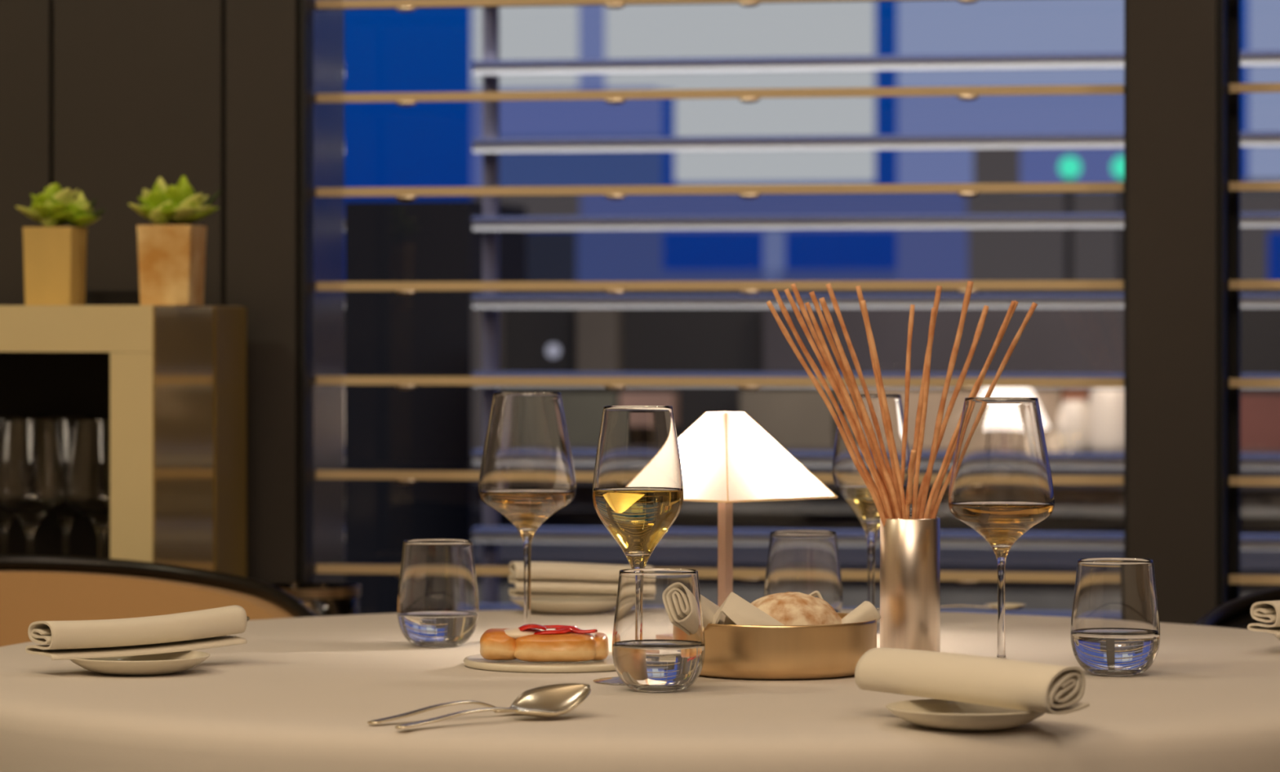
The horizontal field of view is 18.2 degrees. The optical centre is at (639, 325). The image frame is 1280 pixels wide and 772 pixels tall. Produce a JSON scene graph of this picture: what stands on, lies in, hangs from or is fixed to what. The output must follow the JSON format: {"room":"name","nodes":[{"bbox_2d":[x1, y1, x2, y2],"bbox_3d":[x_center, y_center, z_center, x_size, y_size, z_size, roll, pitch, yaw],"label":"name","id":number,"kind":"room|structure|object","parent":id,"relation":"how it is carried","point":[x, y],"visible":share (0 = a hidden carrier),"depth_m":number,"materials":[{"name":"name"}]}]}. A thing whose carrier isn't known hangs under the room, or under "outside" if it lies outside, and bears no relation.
{"room":"restaurant dining room","nodes":[
{"label":"restaurant dining room","id":0,"kind":"room"},
{"bbox_2d":[22,226,87,305],"bbox_3d":[-0.709,-0.071,4.849,0.061,0.095,0.061,0,0,11],"label":"pot","id":1,"kind":"object","parent":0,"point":[55,258],"depth_m":4.82,"materials":[{"name":"gold metal"}]},
{"bbox_2d":[0,0,299,583],"bbox_3d":[-1.313,-0.396,5.350,1.816,2.900,0.158,0,0,11],"label":"wall","id":2,"kind":"structure","parent":0,"point":[104,100],"depth_m":5.13,"materials":[{"name":"black wood"}]},
{"bbox_2d":[136,224,206,305],"bbox_3d":[-0.565,-0.072,4.825,0.067,0.096,0.067,0,0,11],"label":"pot","id":3,"kind":"object","parent":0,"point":[171,259],"depth_m":4.80,"materials":[{"name":"brown metal"}]},
{"bbox_2d":[471,293,1279,612],"bbox_3d":[0.680,0.310,8.253,2.256,0.759,0.768,0,0,11],"label":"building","id":4,"kind":"structure","parent":0,"point":[1053,340],"depth_m":8.51,"materials":[{"name":"grey"}]},
{"bbox_2d":[546,343,560,358],"bbox_3d":[-0.186,0.054,8.587,0.032,0.032,0.016,0,0,0],"label":"wall light","id":5,"kind":"object","parent":4,"relation":"attached to","point":[553,350],"visible":1,"depth_m":8.58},
{"bbox_2d":[978,387,1048,428],"bbox_3d":[0.757,0.195,8.254,0.176,0.131,0.176,0,0,0],"label":"lamp","id":6,"kind":"object","parent":4,"relation":"on","point":[997,392],"visible":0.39,"depth_m":8.21,"materials":[{"name":"white fabric"}]},
{"bbox_2d":[1045,432,1061,452],"bbox_3d":[0.855,0.241,8.236,0.040,0.040,0.040,0,0,0],"label":"lamp","id":7,"kind":"object","parent":4,"relation":"on","point":[1052,441],"visible":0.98,"depth_m":8.22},
{"bbox_2d":[1057,400,1088,453],"bbox_3d":[0.894,0.209,8.228,0.072,0.110,0.072,0,0,0],"label":"vase","id":8,"kind":"object","parent":4,"relation":"on","point":[1073,417],"visible":0.87,"depth_m":8.20,"materials":[{"name":"beige ceramic"}]},
{"bbox_2d":[1085,392,1090,453],"bbox_3d":[0.929,0.202,8.222,0.041,0.127,0.041,0,0,0],"label":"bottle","id":9,"kind":"object","parent":4,"relation":"on","point":[1088,393],"visible":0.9,"depth_m":8.21,"materials":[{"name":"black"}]},
{"bbox_2d":[1087,388,1124,453],"bbox_3d":[0.967,0.197,8.214,0.102,0.135,0.102,0,0,0],"label":"jug","id":10,"kind":"object","parent":4,"relation":"on","point":[1105,426],"visible":0.7,"depth_m":8.17,"materials":[{"name":"beige ceramic"}]},
{"bbox_2d":[1229,476,1279,486],"bbox_3d":[0.766,0.193,4.976,0.061,0.011,0.072,0,0,11],"label":"window blind","id":11,"kind":"object","parent":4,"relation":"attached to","point":[1233,481],"depth_m":4.94,"materials":[{"name":"brown wood"}]},
{"bbox_2d":[1229,573,1279,584],"bbox_3d":[0.766,0.314,4.976,0.061,0.012,0.072,0,0,11],"label":"window blind","id":12,"kind":"object","parent":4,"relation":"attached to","point":[1242,579],"depth_m":4.94,"materials":[{"name":"brown wood"}]},
{"bbox_2d":[474,288,1279,563],"bbox_3d":[0.765,0.486,8.680,2.287,1.135,0.101,0,0,11],"label":"building","id":13,"kind":"structure","parent":0,"point":[655,340],"depth_m":8.76,"materials":[{"name":"black"}]},
{"bbox_2d":[1229,280,1279,288],"bbox_3d":[0.766,-0.051,4.976,0.061,0.010,0.072,0,0,11],"label":"window blind","id":14,"kind":"object","parent":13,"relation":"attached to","point":[1233,284],"depth_m":4.94,"materials":[{"name":"brown wood"}]},
{"bbox_2d":[1124,0,1228,624],"bbox_3d":[0.685,-0.396,5.066,0.121,2.900,0.350,0,0,11],"label":"wall pillar","id":15,"kind":"structure","parent":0,"point":[1176,51],"depth_m":4.90,"materials":[{"name":"black paint"}]},
{"bbox_2d":[299,0,345,583],"bbox_3d":[0.111,-0.396,5.178,1.045,2.900,0.345,0,0,11],"label":"window frame","id":16,"kind":"structure","parent":15,"relation":"attached to","point":[322,31],"depth_m":5.19,"materials":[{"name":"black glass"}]},
{"bbox_2d":[315,0,1124,586],"bbox_3d":[0.098,-0.169,5.103,1.038,1.963,0.070,0,0,11],"label":"window blind","id":17,"kind":"object","parent":16,"relation":"attached to","point":[966,578],"visible":0.66,"depth_m":5.07,"materials":[{"name":"brown wood"}]},
{"bbox_2d":[1228,0,1240,601],"bbox_3d":[2.338,-0.396,4.827,3.214,2.900,0.200,0,0,11],"label":"window","id":18,"kind":"structure","parent":15,"relation":"attached to","point":[1234,6],"depth_m":5.03,"materials":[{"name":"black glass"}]},
{"bbox_2d":[1229,83,1279,93],"bbox_3d":[0.766,-0.293,4.976,0.061,0.012,0.072,0,0,11],"label":"window blind","id":19,"kind":"object","parent":18,"relation":"attached to","point":[1233,87],"depth_m":4.94,"materials":[{"name":"brown wood"}]},
{"bbox_2d":[1229,181,1279,191],"bbox_3d":[0.766,-0.172,4.976,0.061,0.011,0.072,0,0,11],"label":"window blind","id":20,"kind":"object","parent":18,"relation":"attached to","point":[1250,185],"depth_m":4.94,"materials":[{"name":"brown wood"}]},
{"bbox_2d":[1229,377,1279,387],"bbox_3d":[0.766,0.071,4.976,0.061,0.011,0.072,0,0,11],"label":"window blind","id":21,"kind":"object","parent":18,"relation":"attached to","point":[1233,382],"depth_m":4.94,"materials":[{"name":"brown wood"}]},
{"bbox_3d":[0.248,1.104,1.836,6.200,0.100,6.900,0,0,11],"label":"floor","id":22,"kind":"structure","parent":0,"visible":0},
{"bbox_2d":[0,305,246,577],"bbox_3d":[-0.999,0.485,4.991,0.953,1.018,0.340,0,0,13],"label":"display cabinet","id":23,"kind":"object","parent":22,"relation":"on","point":[170,381],"visible":0.52,"depth_m":4.84,"materials":[{"name":"brown"}]},
{"bbox_2d":[0,415,30,555],"bbox_3d":[-0.801,0.234,5.039,0.094,0.240,0.094,0,0,0],"label":"glass","id":24,"kind":"object","parent":23,"relation":"on","point":[6,518],"visible":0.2,"depth_m":5.03,"materials":[{"name":"clear glass"}]},
{"bbox_2d":[0,417,65,555],"bbox_3d":[-0.745,0.234,4.886,0.094,0.240,0.094,0,0,0],"label":"glass","id":25,"kind":"object","parent":23,"relation":"on","point":[33,466],"visible":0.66,"depth_m":4.85,"materials":[{"name":"clear glass"}]},
{"bbox_2d":[15,182,104,305],"bbox_3d":[-0.700,-0.098,4.843,0.103,0.148,0.082,0,0,11],"label":"potted succulent","id":26,"kind":"object","parent":23,"relation":"on","point":[55,257],"visible":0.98,"depth_m":4.82,"materials":[{"name":"green plant"}]},
{"bbox_2d":[40,415,92,555],"bbox_3d":[-0.721,0.234,5.024,0.094,0.240,0.094,0,0,0],"label":"glass","id":27,"kind":"object","parent":23,"relation":"on","point":[65,515],"visible":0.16,"depth_m":5.00,"materials":[{"name":"clear glass"}]},
{"bbox_2d":[62,418,110,558],"bbox_3d":[-0.656,0.234,4.869,0.094,0.240,0.094,0,0,0],"label":"glass","id":28,"kind":"object","parent":23,"relation":"on","point":[86,481],"visible":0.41,"depth_m":4.83,"materials":[{"name":"clear glass"}]},
{"bbox_2d":[84,290,140,305],"bbox_3d":[-0.648,-0.033,5.010,0.105,0.019,0.120,0,0,11],"label":"tray","id":29,"kind":"object","parent":23,"relation":"on","point":[92,297],"visible":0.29,"depth_m":4.95,"materials":[{"name":"black"}]},
{"bbox_2d":[128,175,220,305],"bbox_3d":[-0.557,-0.102,4.822,0.108,0.156,0.083,0,0,11],"label":"potted succulent","id":30,"kind":"object","parent":23,"relation":"on","point":[171,259],"visible":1,"depth_m":4.80,"materials":[{"name":"green plant"}]},
{"bbox_2d":[0,555,319,647],"bbox_3d":[-0.645,0.659,4.296,0.664,0.794,0.608,0,0,-22],"label":"barrel chair","id":31,"kind":"object","parent":22,"relation":"on","point":[33,588],"visible":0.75,"depth_m":4.54,"materials":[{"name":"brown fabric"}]},
{"bbox_2d":[1191,588,1279,629],"bbox_3d":[0.895,0.671,4.248,0.664,0.769,0.608,0,0,-10],"label":"barrel chair","id":32,"kind":"object","parent":22,"relation":"on","point":[1236,613],"visible":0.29,"depth_m":4.39,"materials":[{"name":"black"}]},
{"bbox_3d":[0.050,0.681,3.640,1.376,0.746,1.376,0,0,0],"label":"round table","id":33,"kind":"object","parent":22,"relation":"on","visible":0},
{"bbox_2d":[0,608,1279,771],"bbox_3d":[0.053,0.579,3.628,1.510,0.550,1.500,0,0,0],"label":"tablecloth","id":34,"kind":"object","parent":33,"relation":"on","point":[301,695],"visible":0.56,"depth_m":3.14,"materials":[{"name":"white fabric"}]},
{"bbox_2d":[70,650,210,675],"bbox_3d":[-0.439,0.296,3.500,0.125,0.016,0.125,0,0,0],"label":"bread plate","id":35,"kind":"object","parent":34,"relation":"on","point":[174,662],"visible":0.86,"depth_m":3.46,"materials":[{"name":"beige ceramic"}]},
{"bbox_2d":[25,605,247,660],"bbox_3d":[-0.443,0.271,3.535,0.204,0.038,0.048,0,0,-40],"label":"rolled napkin","id":36,"kind":"object","parent":35,"relation":"on","point":[207,628],"visible":1,"depth_m":3.51,"materials":[{"name":"beige fabric"}]},
{"bbox_2d":[396,538,479,647],"bbox_3d":[-0.191,0.254,3.790,0.078,0.100,0.078,0,0,0],"label":"water glass","id":37,"kind":"object","parent":34,"relation":"on","point":[437,606],"visible":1,"depth_m":3.76,"materials":[{"name":"clear glass"}]},
{"bbox_2d":[367,700,513,724],"bbox_3d":[-0.129,0.294,3.095,0.194,0.018,0.023,0,0,-38],"label":"serving fork","id":38,"kind":"object","parent":34,"relation":"on","point":[465,702],"visible":0.52,"depth_m":3.06,"materials":[{"name":"silver metal"}]},
{"bbox_2d":[395,683,591,729],"bbox_3d":[-0.110,0.291,3.059,0.185,0.024,0.044,0,0,-40],"label":"serving spoon","id":39,"kind":"object","parent":34,"relation":"on","point":[554,700],"visible":1,"depth_m":3.10,"materials":[{"name":"silver metal"}]},
{"bbox_2d":[510,683,591,718],"bbox_3d":[-0.068,0.291,3.094,0.075,0.023,0.044,0,0,-40],"label":"spoon bowl","id":40,"kind":"object","parent":39,"relation":"on","point":[554,700],"depth_m":3.10,"materials":[{"name":"silver metal"}]},
{"bbox_2d":[478,391,576,625],"bbox_3d":[-0.108,0.184,3.830,0.094,0.240,0.094,0,0,-7],"label":"wine glass","id":41,"kind":"object","parent":34,"relation":"on","point":[527,475],"visible":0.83,"depth_m":3.80,"materials":[{"name":"clear glass"}]},
{"bbox_2d":[463,652,615,673],"bbox_3d":[-0.075,0.301,3.575,0.166,0.007,0.166,0,0,0],"label":"plate","id":42,"kind":"object","parent":34,"relation":"on","point":[476,661],"visible":0.44,"depth_m":3.51,"materials":[{"name":"beige ceramic"}]},
{"bbox_2d":[480,623,608,662],"bbox_3d":[-0.085,0.281,3.554,0.115,0.033,0.074,0,0,0],"label":"pastry","id":43,"kind":"object","parent":42,"relation":"on","point":[566,643],"visible":1,"depth_m":3.53,"materials":[{"name":"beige food"}]},
{"bbox_2d":[510,596,616,614],"bbox_3d":[-0.075,0.296,4.235,0.125,0.016,0.125,0,0,0],"label":"bread plate","id":44,"kind":"object","parent":34,"relation":"on","point":[554,606],"visible":0.78,"depth_m":4.19,"materials":[{"name":"beige ceramic"}]},
{"bbox_2d":[508,561,653,599],"bbox_3d":[-0.062,0.269,4.234,0.150,0.041,0.053,0,0,-12],"label":"rolled napkin","id":45,"kind":"object","parent":44,"relation":"on","point":[548,580],"visible":0.73,"depth_m":4.21,"materials":[{"name":"beige fabric"}]},
{"bbox_2d":[592,405,684,685],"bbox_3d":[-0.002,0.186,3.410,0.078,0.235,0.078,0,0,-8],"label":"wine glass","id":46,"kind":"object","parent":34,"relation":"on","point":[638,495],"visible":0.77,"depth_m":3.38,"materials":[{"name":"clear glass"}]},
{"bbox_2d":[612,568,705,692],"bbox_3d":[0.015,0.254,3.330,0.078,0.100,0.078,0,0,0],"label":"water glass","id":47,"kind":"object","parent":34,"relation":"on","point":[659,640],"visible":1,"depth_m":3.30,"materials":[{"name":"clear glass"}]},
{"bbox_2d":[677,411,837,607],"bbox_3d":[0.081,0.193,3.800,0.152,0.222,0.152,0,0,-45],"label":"table lamp","id":48,"kind":"object","parent":34,"relation":"on","point":[726,458],"visible":0.73,"depth_m":3.77,"materials":[{"name":"white fabric"}]},
{"bbox_2d":[699,612,876,679],"bbox_3d":[0.118,0.280,3.500,0.183,0.048,0.183,0,0,0],"label":"bread bowl","id":49,"kind":"object","parent":34,"relation":"on","point":[735,651],"visible":0.66,"depth_m":3.42,"materials":[{"name":"gold metal"}]},
{"bbox_2d":[700,591,880,629],"bbox_3d":[0.115,0.261,3.497,0.191,0.081,0.174,0,0,0],"label":"napkin","id":50,"kind":"object","parent":49,"relation":"in","point":[735,610],"visible":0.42,"depth_m":3.44,"materials":[{"name":"beige fabric"}]},
{"bbox_2d":[751,591,841,625],"bbox_3d":[0.131,0.267,3.496,0.099,0.068,0.089,0,0,0],"label":"bread roll","id":51,"kind":"object","parent":50,"relation":"on","point":[788,608],"visible":0.32,"depth_m":3.47,"materials":[{"name":"beige food"}]},
{"bbox_2d":[764,530,842,613],"bbox_3d":[0.161,0.254,3.950,0.078,0.100,0.078,0,0,0],"label":"water glass","id":52,"kind":"object","parent":34,"relation":"on","point":[803,562],"visible":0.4,"depth_m":3.92,"materials":[{"name":"clear glass"}]},
{"bbox_2d":[831,394,910,633],"bbox_3d":[0.230,0.186,3.980,0.078,0.235,0.078,0,0,8],"label":"wine glass","id":53,"kind":"object","parent":34,"relation":"on","point":[847,480],"visible":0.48,"depth_m":3.96,"materials":[{"name":"clear glass"}]},
{"bbox_2d":[880,515,940,652],"bbox_3d":[0.244,0.239,3.620,0.054,0.130,0.054,0,0,0],"label":"vase","id":54,"kind":"object","parent":34,"relation":"on","point":[910,548],"visible":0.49,"depth_m":3.60,"materials":[{"name":"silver metal"}]},
{"bbox_2d":[766,300,885,527],"bbox_3d":[0.187,0.137,3.608,0.147,0.320,0.015,0,0,-9],"label":"stick","id":55,"kind":"object","parent":54,"relation":"in","point":[784,330],"visible":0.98,"depth_m":3.60,"materials":[{"name":"brown wood"}]},
{"bbox_2d":[772,288,887,518],"bbox_3d":[0.191,0.132,3.631,0.141,0.331,0.020,0,0,12],"label":"stick","id":56,"kind":"object","parent":54,"relation":"in","point":[783,308],"visible":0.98,"depth_m":3.63,"materials":[{"name":"brown wood"}]},
{"bbox_2d":[784,288,888,518],"bbox_3d":[0.192,0.132,3.619,0.123,0.330,0.007,0,0,0],"label":"stick","id":57,"kind":"object","parent":54,"relation":"in","point":[798,316],"visible":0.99,"depth_m":3.62,"materials":[{"name":"brown wood"}]},
{"bbox_2d":[791,283,893,519],"bbox_3d":[0.195,0.129,3.633,0.116,0.335,0.016,0,0,11],"label":"stick","id":58,"kind":"object","parent":54,"relation":"in","point":[801,304],"visible":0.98,"depth_m":3.63,"materials":[{"name":"brown wood"}]},
{"bbox_2d":[804,302,893,519],"bbox_3d":[0.203,0.138,3.608,0.109,0.318,0.017,0,0,-14],"label":"stick","id":59,"kind":"object","parent":54,"relation":"in","point":[816,326],"visible":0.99,"depth_m":3.60,"materials":[{"name":"brown wood"}]},
{"bbox_2d":[808,291,896,519],"bbox_3d":[0.204,0.133,3.633,0.100,0.328,0.018,0,0,14],"label":"stick","id":60,"kind":"object","parent":54,"relation":"in","point":[827,331],"visible":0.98,"depth_m":3.63,"materials":[{"name":"brown wood"}]},
{"bbox_2d":[818,297,901,519],"bbox_3d":[0.210,0.136,3.608,0.098,0.322,0.019,0,0,-16],"label":"stick","id":61,"kind":"object","parent":54,"relation":"in","point":[826,312],"visible":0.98,"depth_m":3.60,"materials":[{"name":"brown wood"}]},
{"bbox_2d":[826,283,896,494],"bbox_3d":[0.211,0.129,3.641,0.088,0.335,0.017,0,0,30],"label":"stick","id":62,"kind":"object","parent":54,"relation":"in","point":[835,304],"visible":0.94,"depth_m":3.64,"materials":[{"name":"brown wood"}]},
{"bbox_2d":[852,387,896,518],"bbox_3d":[0.209,0.143,3.620,0.083,0.307,0.007,0,0,-3],"label":"stick","id":63,"kind":"object","parent":54,"relation":"in","point":[852,388],"visible":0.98,"depth_m":3.62,"materials":[{"name":"brown wood"}]},
{"bbox_2d":[855,285,902,519],"bbox_3d":[0.226,0.130,3.631,0.061,0.333,0.016,0,0,25],"label":"stick","id":64,"kind":"object","parent":54,"relation":"in","point":[860,298],"visible":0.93,"depth_m":3.63,"materials":[{"name":"brown wood"}]},
{"bbox_2d":[860,300,906,519],"bbox_3d":[0.226,0.137,3.609,0.056,0.320,0.020,0,0,-31],"label":"stick","id":65,"kind":"object","parent":54,"relation":"in","point":[863,303],"visible":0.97,"depth_m":3.60,"materials":[{"name":"brown wood"}]},
{"bbox_2d":[899,304,915,508],"bbox_3d":[0.243,0.139,3.624,0.016,0.316,0.032,0,0,0],"label":"stick","id":66,"kind":"object","parent":54,"relation":"in","point":[910,326],"visible":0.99,"depth_m":3.63,"materials":[{"name":"brown wood"}]},
{"bbox_2d":[905,449,916,519],"bbox_3d":[0.243,0.204,3.604,0.007,0.186,0.045,0,0,-4],"label":"stick","id":67,"kind":"object","parent":54,"relation":"in","point":[910,469],"visible":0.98,"depth_m":3.59,"materials":[{"name":"brown wood"}]},
{"bbox_2d":[905,285,942,502],"bbox_3d":[0.253,0.130,3.631,0.024,0.333,0.041,0,0,41],"label":"stick","id":68,"kind":"object","parent":54,"relation":"in","point":[937,296],"visible":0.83,"depth_m":3.63,"materials":[{"name":"brown wood"}]},
{"bbox_2d":[911,307,936,519],"bbox_3d":[0.251,0.141,3.612,0.016,0.313,0.037,0,0,-35],"label":"stick","id":69,"kind":"object","parent":54,"relation":"in","point":[931,326],"visible":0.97,"depth_m":3.60,"materials":[{"name":"brown wood"}]},
{"bbox_2d":[919,280,973,519],"bbox_3d":[0.268,0.128,3.619,0.067,0.337,0.008,0,0,-3],"label":"stick","id":70,"kind":"object","parent":54,"relation":"in","point":[970,284],"visible":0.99,"depth_m":3.62,"materials":[{"name":"brown wood"}]},
{"bbox_2d":[915,305,988,519],"bbox_3d":[0.276,0.139,3.640,0.091,0.315,0.016,0,0,-29],"label":"stick","id":71,"kind":"object","parent":54,"relation":"in","point":[981,322],"visible":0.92,"depth_m":3.64,"materials":[{"name":"brown wood"}]},
{"bbox_2d":[923,300,1016,519],"bbox_3d":[0.286,0.137,3.607,0.104,0.319,0.018,0,0,14],"label":"stick","id":72,"kind":"object","parent":54,"relation":"in","point":[1000,334],"visible":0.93,"depth_m":3.60,"materials":[{"name":"brown wood"}]},
{"bbox_2d":[928,300,1018,519],"bbox_3d":[0.285,0.137,3.631,0.118,0.320,0.018,0,0,-14],"label":"stick","id":73,"kind":"object","parent":54,"relation":"in","point":[936,493],"visible":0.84,"depth_m":3.63,"materials":[{"name":"brown wood"}]},
{"bbox_2d":[930,302,1037,519],"bbox_3d":[0.295,0.138,3.619,0.130,0.318,0.007,0,0,-2],"label":"stick","id":74,"kind":"object","parent":54,"relation":"in","point":[1015,340],"visible":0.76,"depth_m":3.62,"materials":[{"name":"brown wood"}]},
{"bbox_2d":[876,604,1022,610],"bbox_3d":[0.324,0.299,4.240,0.165,0.006,0.022,0,0,-8],"label":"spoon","id":75,"kind":"object","parent":34,"relation":"on","point":[947,606],"visible":0.54,"depth_m":4.24,"materials":[{"name":"silver metal"}]},
{"bbox_2d":[885,698,1044,730],"bbox_3d":[0.248,0.296,3.030,0.125,0.016,0.125,0,0,0],"label":"bread plate","id":76,"kind":"object","parent":34,"relation":"on","point":[934,713],"visible":0.89,"depth_m":3.00,"materials":[{"name":"beige ceramic"}]},
{"bbox_2d":[854,647,1089,715],"bbox_3d":[0.252,0.270,3.049,0.194,0.039,0.057,0,0,44],"label":"rolled napkin","id":77,"kind":"object","parent":76,"relation":"on","point":[1032,686],"visible":1,"depth_m":3.02,"materials":[{"name":"beige fabric"}]},
{"bbox_2d":[948,397,1054,658],"bbox_3d":[0.320,0.184,3.545,0.094,0.240,0.094,0,0,7],"label":"wine glass","id":78,"kind":"object","parent":34,"relation":"on","point":[1001,486],"visible":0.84,"depth_m":3.51,"materials":[{"name":"clear glass"}]},
{"bbox_2d":[984,603,1026,610],"bbox_3d":[0.390,0.301,4.270,0.045,0.006,0.045,0,0,0],"label":"butter dish","id":79,"kind":"object","parent":34,"relation":"on","point":[1006,605],"visible":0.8,"depth_m":4.26,"materials":[{"name":"beige ceramic"}]},
{"bbox_2d":[1070,557,1159,676],"bbox_3d":[0.413,0.254,3.480,0.078,0.100,0.078,0,0,0],"label":"water glass","id":80,"kind":"object","parent":34,"relation":"on","point":[1115,628],"visible":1,"depth_m":3.45,"materials":[{"name":"clear glass"}]},
{"bbox_3d":[0.654,0.296,3.740,0.125,0.016,0.125,0,0,0],"label":"bread plate","id":81,"kind":"object","parent":34,"relation":"on","visible":0},
{"bbox_2d":[1247,600,1279,636],"bbox_3d":[0.654,0.270,3.751,0.188,0.034,0.046,0,0,-32],"label":"rolled napkin","id":82,"kind":"object","parent":81,"relation":"on","point":[1268,611],"visible":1,"depth_m":3.70,"materials":[{"name":"beige fabric"}]},
{"bbox_3d":[-0.417,0.732,5.027,0.140,0.645,0.140,0,0,11],"label":"side table","id":83,"kind":"object","parent":22,"relation":"on","visible":0},
{"bbox_2d":[268,582,360,616],"bbox_3d":[-0.417,0.368,5.027,0.132,0.081,0.132,0,0,0],"label":"glass bowl","id":84,"kind":"object","parent":83,"relation":"on","point":[324,599],"visible":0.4,"depth_m":4.98,"materials":[{"name":"glass"}]},
{"bbox_3d":[1.997,1.104,10.466,8.000,0.100,10.690,0,0,11],"label":"floor","id":85,"kind":"structure","parent":0,"visible":0},
{"bbox_2d":[471,7,1279,617],"bbox_3d":[0.793,-0.146,5.944,2.123,2.400,0.075,0,0,11],"label":"window blind","id":86,"kind":"object","parent":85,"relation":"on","point":[491,534],"visible":0.36,"depth_m":6.02,"materials":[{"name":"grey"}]},
{"bbox_2d":[1058,155,1080,279],"bbox_3d":[1.341,0.263,12.481,0.070,1.582,0.058,0,0,0],"label":"signal light","id":87,"kind":"object","parent":85,"relation":"on","point":[1069,167],"visible":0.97,"depth_m":12.49,"materials":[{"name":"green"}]},
{"bbox_2d":[1111,155,1124,279],"bbox_3d":[1.501,0.264,12.450,0.070,1.580,0.058,0,0,0],"label":"signal light","id":88,"kind":"object","parent":85,"relation":"on","point":[1117,165],"visible":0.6,"depth_m":12.46,"materials":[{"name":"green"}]},
{"label":"outside","id":89,"kind":"structure","parent":0,"visible":0},
{"bbox_2d":[345,200,526,614],"bbox_3d":[-0.654,0.632,9.592,0.650,1.844,0.600,0,0,11],"label":"building block","id":90,"kind":"object","parent":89,"point":[388,333],"visible":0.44,"depth_m":9.27,"materials":[{"name":"black"}]},
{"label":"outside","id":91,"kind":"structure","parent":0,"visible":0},
{"bbox_2d":[471,0,1279,281],"bbox_3d":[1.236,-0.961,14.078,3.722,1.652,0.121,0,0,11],"label":"office building","id":92,"kind":"structure","parent":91,"point":[944,27],"depth_m":14.12,"materials":[{"name":"blue glass"}]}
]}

